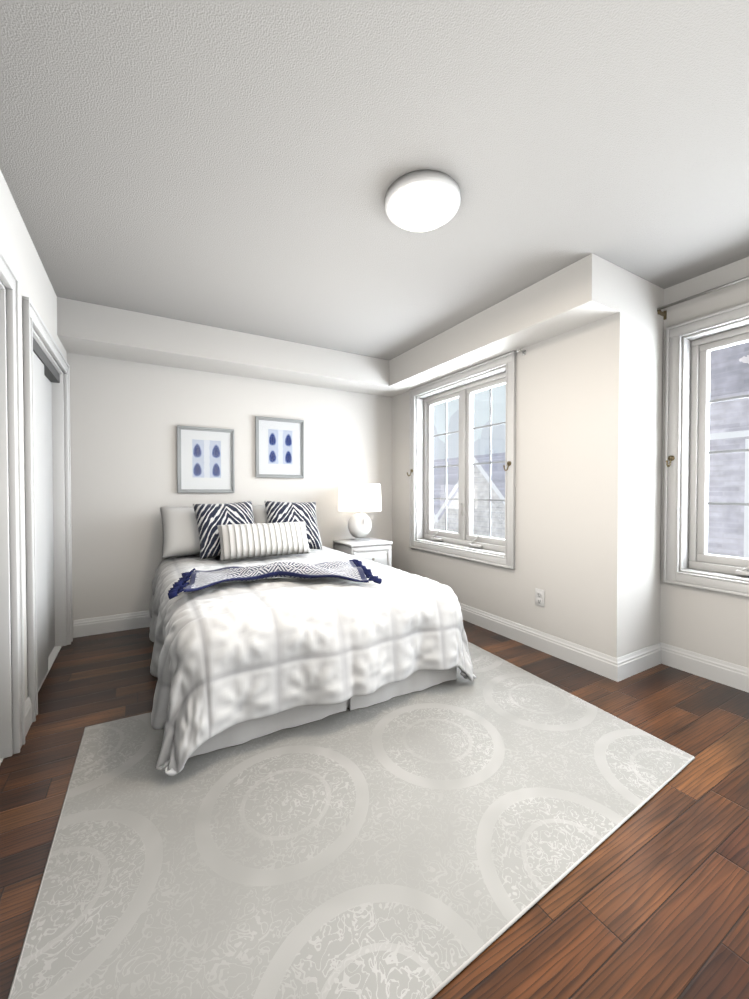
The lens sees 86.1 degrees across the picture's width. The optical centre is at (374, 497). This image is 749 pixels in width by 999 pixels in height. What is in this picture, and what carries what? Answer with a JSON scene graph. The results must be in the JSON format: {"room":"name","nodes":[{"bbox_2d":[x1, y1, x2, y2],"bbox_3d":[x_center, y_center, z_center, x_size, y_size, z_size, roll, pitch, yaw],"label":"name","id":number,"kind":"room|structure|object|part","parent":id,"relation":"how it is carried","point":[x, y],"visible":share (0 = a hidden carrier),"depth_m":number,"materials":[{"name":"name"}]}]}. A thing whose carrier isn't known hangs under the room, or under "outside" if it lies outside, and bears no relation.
{"room":"bedroom","nodes":[
{"label":"bedroom","id":0,"kind":"room"},
{"bbox_2d":[0,170,71,745],"bbox_3d":[-1.128,-0.103,0.866,0.120,2.390,4.857,-1,1,-30],"label":"wall","id":1,"kind":"structure","parent":0,"point":[16,244],"depth_m":1.88,"materials":[{"name":"white paint"}]},
{"bbox_2d":[0,249,72,757],"bbox_3d":[-1.562,0.071,1.648,0.147,2.018,2.896,-1,1,-30],"label":"trim","id":2,"kind":"structure","parent":1,"relation":"attached to","point":[12,710],"depth_m":1.74,"materials":[{"name":"white wood"}]},
{"bbox_2d":[33,352,54,688],"bbox_3d":[-1.572,0.143,1.644,0.068,1.850,2.716,-1,1,-30],"label":"doors","id":3,"kind":"structure","parent":1,"relation":"in","point":[42,385],"depth_m":2.35,"materials":[{"name":"white wood"}]},
{"bbox_2d":[33,337,59,382],"bbox_3d":[-1.577,-0.817,1.625,0.092,0.063,2.716,-1,1,-30],"label":"track","id":4,"kind":"object","parent":1,"relation":"attached to","point":[51,373],"visible":0.42,"depth_m":2.49,"materials":[{"name":"grey metal"}]},
{"bbox_2d":[68,353,391,619],"bbox_3d":[-0.999,-0.152,3.860,3.039,2.390,0.200,-1,1,-30],"label":"wall","id":5,"kind":"structure","parent":0,"point":[126,415],"depth_m":3.31,"materials":[{"name":"white paint"}]},
{"bbox_2d":[73,610,151,637],"bbox_3d":[-1.042,0.981,3.723,2.869,0.130,0.027,-1,1,-30],"label":"baseboard","id":6,"kind":"structure","parent":5,"relation":"attached to","point":[127,621],"depth_m":3.13,"materials":[{"name":"white wood"}]},
{"bbox_2d":[177,425,234,492],"bbox_3d":[-1.452,-0.321,3.466,0.458,0.562,0.024,-1,1,-30],"label":"picture","id":7,"kind":"object","parent":5,"relation":"attached to","point":[205,459],"visible":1,"depth_m":3.46,"materials":[{"name":"white paper"}]},
{"bbox_2d":[192,439,220,477],"bbox_3d":[-1.450,-0.333,3.467,0.229,0.323,0.001,-1,1,-30],"label":"print","id":8,"kind":"object","parent":7,"relation":"attached to","point":[206,453],"depth_m":3.47},
{"bbox_2d":[255,416,303,477],"bbox_3d":[-0.890,-0.466,3.788,0.462,0.560,0.024,-1,1,-30],"label":"picture","id":9,"kind":"object","parent":5,"relation":"attached to","point":[279,447],"visible":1,"depth_m":3.78,"materials":[{"name":"white paper"}]},
{"bbox_2d":[268,429,291,463],"bbox_3d":[-0.888,-0.477,3.790,0.231,0.322,0.001,-1,1,-30],"label":"print","id":10,"kind":"object","parent":9,"relation":"attached to","point":[279,440],"depth_m":3.79},
{"bbox_2d":[57,253,620,396],"bbox_3d":[-0.439,-1.200,2.643,2.869,0.253,2.440,-1,1,-30],"label":"ceiling soffit","id":11,"kind":"structure","parent":0,"point":[582,292],"depth_m":2.91,"materials":[{"name":"white paint"}]},
{"bbox_2d":[0,620,748,998],"bbox_3d":[0.078,1.111,1.583,4.465,0.060,5.256,-1,1,-30],"label":"floor","id":12,"kind":"structure","parent":0,"point":[648,900],"depth_m":1.24,"materials":[{"name":"brown wood"}]},
{"bbox_2d":[0,646,61,764],"bbox_3d":[-1.574,1.077,1.658,0.070,0.006,2.716,-1,1,-30],"label":"track","id":13,"kind":"object","parent":12,"relation":"on","point":[53,654],"visible":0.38,"depth_m":2.63,"materials":[{"name":"white metal"}]},
{"bbox_2d":[149,501,475,775],"bbox_3d":[-0.605,0.546,2.753,1.653,1.006,2.087,-1,1,-30],"label":"bed","id":14,"kind":"object","parent":12,"relation":"on","point":[269,617],"visible":1,"depth_m":1.98,"materials":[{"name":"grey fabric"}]},
{"bbox_2d":[160,507,199,557],"bbox_3d":[-1.397,0.268,3.296,0.680,0.460,0.170,-1,-26,-32],"label":"pillow","id":15,"kind":"object","parent":14,"relation":"on","point":[180,527],"depth_m":3.14,"materials":[{"name":"white fabric"}]},
{"bbox_2d":[184,561,368,591],"bbox_3d":[-0.521,0.431,2.332,1.093,0.084,0.712,-1,1,-30],"label":"throw","id":16,"kind":"object","parent":14,"relation":"on","point":[260,576],"depth_m":2.29,"materials":[{"name":"fabric"}]},
{"bbox_2d":[252,505,321,545],"bbox_3d":[-0.808,0.262,3.636,0.680,0.460,0.170,-1,-26,-29],"label":"pillow","id":17,"kind":"object","parent":14,"relation":"on","point":[259,511],"depth_m":3.51,"materials":[{"name":"white fabric"}]},
{"bbox_2d":[8,642,694,998],"bbox_3d":[0.041,1.074,1.719,2.317,0.009,1.640,-1,1,-30],"label":"rug","id":18,"kind":"object","parent":12,"relation":"on","point":[431,842],"visible":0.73,"depth_m":1.25,"materials":[{"name":"grey fabric"}]},
{"bbox_2d":[333,537,392,566],"bbox_3d":[-0.116,0.737,3.986,0.460,0.610,0.433,-1,1,-30],"label":"nightstand","id":19,"kind":"object","parent":12,"relation":"on","point":[375,550],"visible":0.42,"depth_m":3.85,"materials":[{"name":"white paint"}]},
{"bbox_2d":[338,483,380,541],"bbox_3d":[-0.145,0.142,3.987,0.430,0.577,0.430,-1,1,-30],"label":"table lamp","id":20,"kind":"object","parent":19,"relation":"on","point":[359,497],"visible":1,"depth_m":3.83,"materials":[{"name":"plastic"}]},
{"bbox_3d":[-0.145,0.001,3.985,0.430,0.265,0.430,-1,1,-30],"label":"lamp shade","id":21,"kind":"part","parent":20,"relation":"part of","materials":[{"name":"white fabric"}]},
{"bbox_2d":[0,0,748,359],"bbox_3d":[0.078,-1.359,1.543,4.465,0.100,5.256,-1,1,-30],"label":"ceiling","id":22,"kind":"structure","parent":0,"point":[236,164],"depth_m":1.51,"materials":[{"name":"grey paint"}]},
{"bbox_2d":[385,170,460,231],"bbox_3d":[0.210,-1.266,1.761,0.330,0.092,0.330,-1,1,-30],"label":"ceiling light","id":23,"kind":"object","parent":22,"relation":"attached to","point":[421,200],"visible":1,"depth_m":1.69,"materials":[{"name":"white"}]},
{"bbox_2d":[392,268,643,657],"bbox_3d":[0.894,-0.144,3.420,0.200,2.390,2.423,-1,1,-30],"label":"wall","id":24,"kind":"structure","parent":0,"point":[590,422],"depth_m":2.57,"materials":[{"name":"white paint"}]},
{"bbox_2d":[409,351,515,568],"bbox_3d":[0.771,-0.282,3.569,0.192,1.606,1.326,-1,1,-30],"label":"window","id":25,"kind":"structure","parent":24,"relation":"in","point":[423,402],"depth_m":3.56,"materials":[{"name":"white"}]},
{"bbox_2d":[432,402,458,530],"bbox_3d":[0.688,-0.297,3.847,0.008,1.248,0.425,-1,1,-30],"label":"grille","id":26,"kind":"object","parent":25,"relation":"attached to","point":[445,434],"depth_m":3.85,"materials":[{"name":"grey plastic"}]},
{"bbox_2d":[431,503,482,547],"bbox_3d":[0.733,0.235,3.648,0.032,0.366,0.675,-1,1,-30],"label":"hardware piece","id":27,"kind":"object","parent":25,"relation":"attached to","point":[469,544],"visible":0.98,"depth_m":3.57,"materials":[{"name":"white plastic"}]},
{"bbox_3d":[0.820,-0.282,3.597,0.080,1.426,1.146,-1,1,-30],"label":"frame","id":28,"kind":"part","parent":25,"relation":"part of","materials":[{"name":"white plastic"}]},
{"label":"glass","id":29,"kind":"part","parent":25,"relation":"part of","materials":[{"name":"clear glass"}]},
{"bbox_2d":[472,388,505,536],"bbox_3d":[0.971,-0.289,3.358,0.008,1.248,0.425,-1,1,-30],"label":"grille","id":30,"kind":"object","parent":25,"relation":"attached to","point":[489,462],"depth_m":3.36,"materials":[{"name":"grey plastic"}]},
{"bbox_2d":[503,461,510,470],"bbox_3d":[0.978,-0.232,2.968,0.065,0.073,0.034,-1,1,-30],"label":"hook","id":31,"kind":"object","parent":25,"relation":"attached to","point":[508,464],"depth_m":2.97,"materials":[{"name":"gold metal"}]},
{"bbox_2d":[516,349,525,355],"bbox_3d":[1.050,-1.040,2.868,0.070,0.034,0.024,-1,1,-30],"label":"curtain bracket","id":32,"kind":"object","parent":24,"relation":"attached to","point":[520,350],"visible":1,"depth_m":2.87,"materials":[{"name":"silver metal"}]},
{"bbox_2d":[535,588,544,606],"bbox_3d":[1.148,0.696,2.786,0.011,0.116,0.072,-1,1,-30],"label":"electrical outlet","id":33,"kind":"object","parent":24,"relation":"attached to","point":[539,597],"visible":1,"depth_m":2.78,"materials":[{"name":"white plastic"}]},
{"bbox_2d":[460,603,624,681],"bbox_3d":[0.808,0.987,3.374,0.016,0.130,2.429,-1,1,-30],"label":"baseboard","id":34,"kind":"structure","parent":24,"relation":"attached to","point":[618,669],"depth_m":2.70,"materials":[{"name":"white wood"}]},
{"bbox_2d":[625,642,664,678],"bbox_3d":[1.620,1.002,2.454,0.450,0.130,0.022,-1,1,-30],"label":"baseboard","id":35,"kind":"structure","parent":24,"relation":"attached to","point":[638,661],"depth_m":2.47,"materials":[{"name":"white wood"}]},
{"bbox_2d":[640,257,748,667],"bbox_3d":[2.480,-0.116,1.664,0.205,2.390,2.607,-1,1,-30],"label":"wall","id":36,"kind":"structure","parent":0,"point":[714,624],"depth_m":2.47,"materials":[{"name":"white paint"}]},
{"bbox_2d":[657,276,748,319],"bbox_3d":[2.226,-1.149,1.805,0.086,0.061,1.755,-1,1,-30],"label":"curtain rod","id":37,"kind":"object","parent":36,"relation":"attached to","point":[663,313],"visible":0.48,"depth_m":2.34,"materials":[{"name":"silver metal"}]},
{"bbox_2d":[663,302,748,596],"bbox_3d":[2.247,-0.256,2.008,0.192,1.606,1.326,-1,1,-30],"label":"window","id":38,"kind":"structure","parent":36,"relation":"in","point":[687,413],"depth_m":2.47,"materials":[{"name":"white"}]},
{"bbox_2d":[666,456,674,466],"bbox_3d":[1.828,-0.224,2.487,0.065,0.073,0.034,-1,1,-30],"label":"hook","id":39,"kind":"object","parent":38,"relation":"attached to","point":[671,458],"visible":0.98,"depth_m":2.45,"materials":[{"name":"gold metal"}]},
{"bbox_3d":[2.295,-0.257,2.036,0.080,1.426,1.146,-1,1,-30],"label":"frame","id":40,"kind":"part","parent":38,"relation":"part of","materials":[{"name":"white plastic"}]},
{"label":"glass","id":41,"kind":"part","parent":38,"relation":"part of","materials":[{"name":"clear glass"}]},
{"bbox_2d":[707,502,748,505],"bbox_3d":[2.106,0.038,2.390,0.008,0.015,0.193,-1,1,-30],"label":"grille","id":42,"kind":"object","parent":38,"relation":"attached to","point":[712,503],"depth_m":2.39,"materials":[{"name":"grey plastic"}]},
{"bbox_2d":[708,449,748,453],"bbox_3d":[2.105,-0.273,2.386,0.008,0.015,0.188,-1,1,-30],"label":"grille","id":43,"kind":"object","parent":38,"relation":"attached to","point":[728,451],"depth_m":2.38,"materials":[{"name":"grey"}]},
{"bbox_2d":[709,394,748,402],"bbox_3d":[2.105,-0.585,2.382,0.008,0.016,0.183,-1,1,-30],"label":"grille","id":44,"kind":"object","parent":38,"relation":"attached to","point":[745,396],"depth_m":2.38,"materials":[{"name":"grey"}]},
{"bbox_2d":[735,567,748,575],"bbox_3d":[2.261,0.262,1.996,0.032,0.366,0.715,-1,1,-30],"label":"hardware piece","id":45,"kind":"object","parent":38,"relation":"attached to","point":[742,572],"visible":0.94,"depth_m":2.27,"materials":[{"name":"white plastic"}]},
{"bbox_2d":[665,644,748,692],"bbox_3d":[2.432,1.016,1.554,0.016,0.130,2.393,-1,1,-30],"label":"baseboard","id":46,"kind":"structure","parent":36,"relation":"attached to","point":[736,676],"depth_m":2.35,"materials":[{"name":"white wood"}]},
{"bbox_2d":[710,342,748,396],"bbox_3d":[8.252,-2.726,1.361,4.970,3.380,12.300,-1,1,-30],"label":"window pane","id":47,"kind":"object","parent":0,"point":[742,358],"depth_m":4.22,"materials":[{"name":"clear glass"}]},
{"label":"outside","id":48,"kind":"structure","parent":0,"visible":0},
{"bbox_2d":[433,452,504,519],"bbox_3d":[3.916,-0.131,16.052,4.000,3.550,20.000,-1,1,-30],"label":"roofs","id":49,"kind":"structure","parent":48,"point":[440,477],"depth_m":17.69,"materials":[{"name":"grey"}]},
{"bbox_3d":[19.036,3.910,50.272,76.640,5.150,92.000,-1,1,-30],"label":"snow","id":50,"kind":"object","parent":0,"visible":0},
{"bbox_2d":[433,465,504,538],"bbox_3d":[1.702,2.955,12.338,1.000,7.900,9.300,-1,1,-30],"label":"siding","id":51,"kind":"object","parent":50,"relation":"on","point":[480,523],"depth_m":9.74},
{"bbox_2d":[433,457,504,524],"bbox_3d":[2.452,0.340,9.899,0.002,2.710,4.900,-1,1,-30],"label":"rake","id":52,"kind":"object","parent":51,"relation":"attached to","point":[481,469],"depth_m":9.79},
{"bbox_2d":[433,410,505,459],"bbox_3d":[6.495,-1.804,47.131,32.294,16.280,31.853,-1,1,-30],"label":"trees","id":53,"kind":"object","parent":50,"relation":"on","point":[495,445],"depth_m":45.70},
{"bbox_2d":[707,391,748,557],"bbox_3d":[8.239,3.023,1.448,5.000,8.120,12.300,-1,1,-30],"label":"building","id":54,"kind":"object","parent":50,"relation":"on","point":[735,527],"depth_m":4.22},
{"bbox_2d":[709,430,748,557],"bbox_3d":[6.035,1.604,0.150,0.113,11.000,12.300,-1,1,-30],"label":"window trim","id":55,"kind":"object","parent":54,"relation":"attached to","point":[745,433],"depth_m":4.05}
]}

